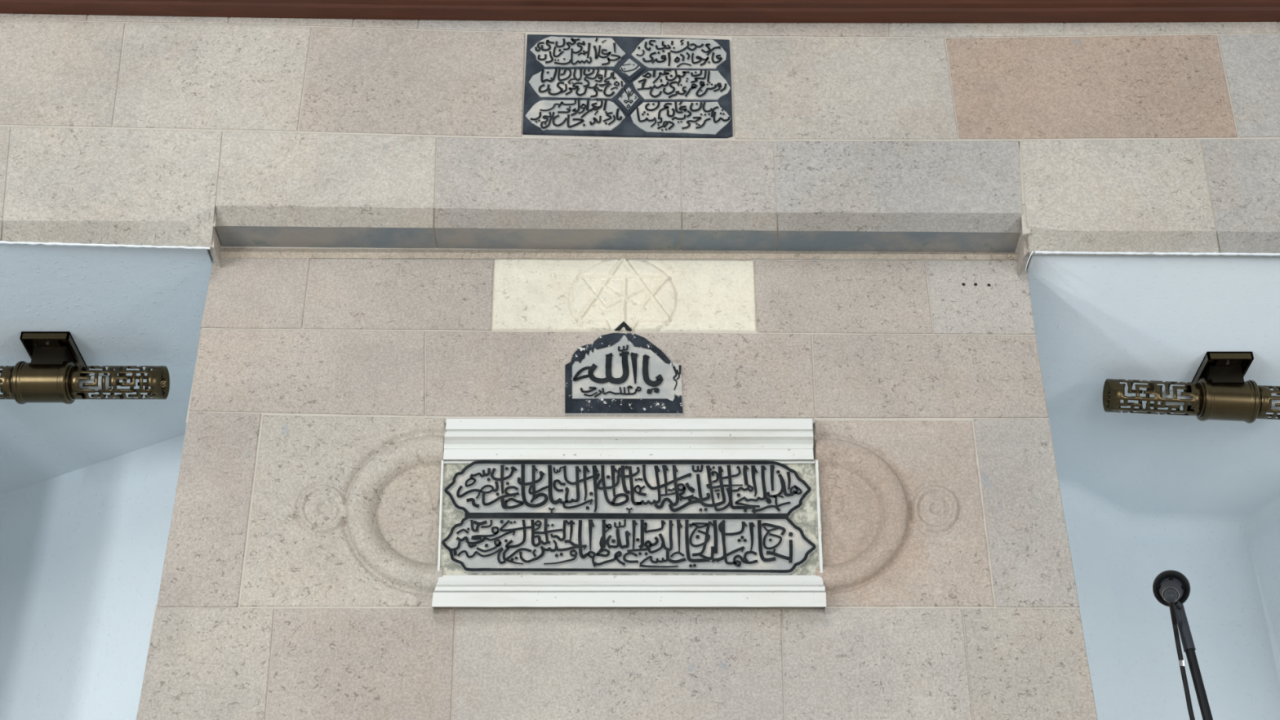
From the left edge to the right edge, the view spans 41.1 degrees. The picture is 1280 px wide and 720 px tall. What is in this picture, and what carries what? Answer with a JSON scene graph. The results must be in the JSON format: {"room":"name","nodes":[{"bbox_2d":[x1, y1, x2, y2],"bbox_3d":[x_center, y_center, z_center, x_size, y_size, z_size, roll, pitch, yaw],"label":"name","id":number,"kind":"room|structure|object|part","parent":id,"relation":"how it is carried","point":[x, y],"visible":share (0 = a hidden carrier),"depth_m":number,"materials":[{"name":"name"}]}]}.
{"room":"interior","nodes":[
{"label":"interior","id":0,"kind":"room"},
{"bbox_2d":[0,434,185,719],"bbox_3d":[-2.075,2.087,4.604,2.232,3.861,0.112,-17,-37,25],"label":"wall","id":1,"kind":"structure","parent":0,"point":[82,551],"depth_m":5.17,"materials":[{"name":"white paint"}]},
{"bbox_2d":[0,244,213,495],"bbox_3d":[-2.134,0.218,5.275,2.132,0.030,1.998,0,-33,0],"label":"wall","id":2,"kind":"structure","parent":0,"point":[119,305],"depth_m":4.79,"materials":[{"name":"white paint"}]},
{"bbox_2d":[0,331,169,404],"bbox_3d":[-1.678,0.046,4.827,0.676,0.164,0.210,0,-33,0],"label":"lamp","id":3,"kind":"object","parent":2,"relation":"attached to","point":[57,371],"visible":1,"depth_m":4.78,"materials":[{"name":"gold metal"}]},
{"bbox_3d":[-1.666,0.016,4.853,0.090,0.062,0.110,0,-33,0],"label":"arm","id":4,"kind":"part","parent":3,"relation":"part of","materials":[{"name":"brown metal"}]},
{"bbox_3d":[-1.538,0.064,4.816,0.101,0.046,0.046,0,-33,0],"label":"bulb","id":5,"kind":"part","parent":3,"relation":"part of","materials":[{"name":"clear glass"}]},
{"bbox_2d":[136,245,1097,719],"bbox_3d":[-0.046,1.806,4.200,2.161,3.898,1.781,0,-33,0],"label":"wall","id":6,"kind":"structure","parent":0,"point":[300,575],"depth_m":4.10,"materials":[{"name":"beige stone"}]},
{"bbox_2d":[492,257,755,331],"bbox_3d":[-0.041,-0.171,4.427,0.683,0.230,0.021,0,-33,0],"label":"decorative stone panel","id":7,"kind":"object","parent":6,"relation":"attached to","point":[530,295],"visible":1,"depth_m":4.42,"materials":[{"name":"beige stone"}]},
{"bbox_2d":[564,321,683,414],"bbox_3d":[-0.041,0.020,4.305,0.296,0.274,0.018,0,-33,0],"label":"plaque","id":8,"kind":"object","parent":6,"relation":"attached to","point":[617,373],"visible":1,"depth_m":4.28,"materials":[{"name":"grey stone"}]},
{"bbox_2d":[431,417,826,613],"bbox_3d":[-0.024,0.354,4.070,0.921,0.530,0.052,0,-33,0],"label":"framed piece","id":9,"kind":"object","parent":6,"relation":"attached to","point":[534,512],"visible":1,"depth_m":4.08,"materials":[{"name":"grey stone"}]},
{"bbox_3d":[-0.026,0.188,4.176,0.909,0.137,0.051,0,-33,0],"label":"moulding","id":10,"kind":"part","parent":9,"relation":"part of","materials":[{"name":"white stone"}]},
{"bbox_3d":[-0.025,0.535,3.956,0.916,0.103,0.047,0,-33,0],"label":"moulding","id":11,"kind":"part","parent":9,"relation":"part of","materials":[{"name":"white stone"}]},
{"bbox_3d":[-0.024,0.377,4.080,0.921,0.318,0.010,0,-33,0],"label":"panel","id":12,"kind":"part","parent":9,"relation":"part of","materials":[{"name":"white stone"}]},
{"bbox_2d":[0,13,1279,275],"bbox_3d":[0.008,-0.670,5.122,6.680,1.560,0.904,0,-33,0],"label":"wall","id":13,"kind":"structure","parent":0,"point":[1024,140],"depth_m":4.51,"materials":[{"name":"stone"}]},
{"bbox_2d":[522,34,733,137],"bbox_3d":[-0.033,-0.747,4.632,0.561,0.368,0.020,0,-33,0],"label":"tablet","id":14,"kind":"object","parent":13,"relation":"attached to","point":[575,85],"visible":1,"depth_m":4.62,"materials":[{"name":"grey stone"}]},
{"bbox_2d":[0,0,1279,22],"bbox_3d":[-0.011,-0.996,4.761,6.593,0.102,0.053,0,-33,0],"label":"trim","id":15,"kind":"structure","parent":13,"relation":"attached to","point":[100,7],"depth_m":4.74,"materials":[{"name":"brown wood"}]},
{"bbox_2d":[1026,254,1279,719],"bbox_3d":[2.106,1.734,4.038,2.195,3.845,1.553,0,-33,0],"label":"wall","id":16,"kind":"structure","parent":0,"point":[1144,496],"depth_m":5.30,"materials":[{"name":"white paint"}]},
{"bbox_2d":[1102,351,1279,423],"bbox_3d":[1.663,0.101,4.848,0.680,0.163,0.210,0,-33,0],"label":"lamp","id":17,"kind":"object","parent":16,"relation":"attached to","point":[1218,390],"visible":1,"depth_m":4.80,"materials":[{"name":"gold metal"}]},
{"bbox_3d":[1.523,0.108,4.843,0.102,0.047,0.046,0,-33,0],"label":"bulb","id":18,"kind":"part","parent":17,"relation":"part of","materials":[{"name":"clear glass"}]},
{"bbox_3d":[1.660,0.069,4.874,0.090,0.056,0.110,0,-33,0],"label":"arm","id":19,"kind":"part","parent":17,"relation":"part of","materials":[{"name":"brown metal"}]},
{"bbox_3d":[1.803,0.122,4.834,0.102,0.047,0.046,0,-33,0],"label":"bulb","id":20,"kind":"part","parent":17,"relation":"part of","materials":[{"name":"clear glass"}]},
{"bbox_3d":[0.000,1.868,0.643,7.200,0.050,9.100,0,-33,0],"label":"floor","id":21,"kind":"structure","parent":0,"visible":0},
{"bbox_2d":[1173,600,1213,719],"bbox_3d":[0.948,1.265,1.833,0.561,2.248,0.494,0,-33,0],"label":"microphone stand","id":22,"kind":"object","parent":21,"relation":"on","point":[1188,646],"visible":0.93,"depth_m":2.45,"materials":[{"name":"black metal"}]},
{"bbox_2d":[1152,569,1190,606],"bbox_3d":[0.783,0.336,2.499,0.054,0.084,0.114,-4,-33,6],"label":"microphone","id":23,"kind":"object","parent":22,"relation":"attached to","point":[1170,585],"visible":0.94,"depth_m":2.51,"materials":[{"name":"black plastic"}]},
{"bbox_2d":[1168,602,1195,719],"bbox_3d":[1.309,1.239,1.774,1.116,2.238,0.094,-7,-33,10],"label":"microphone cable","id":24,"kind":"object","parent":23,"relation":"hanging from","point":[1181,662],"visible":1,"depth_m":2.44,"materials":[{"name":"black rubber"}]}
]}

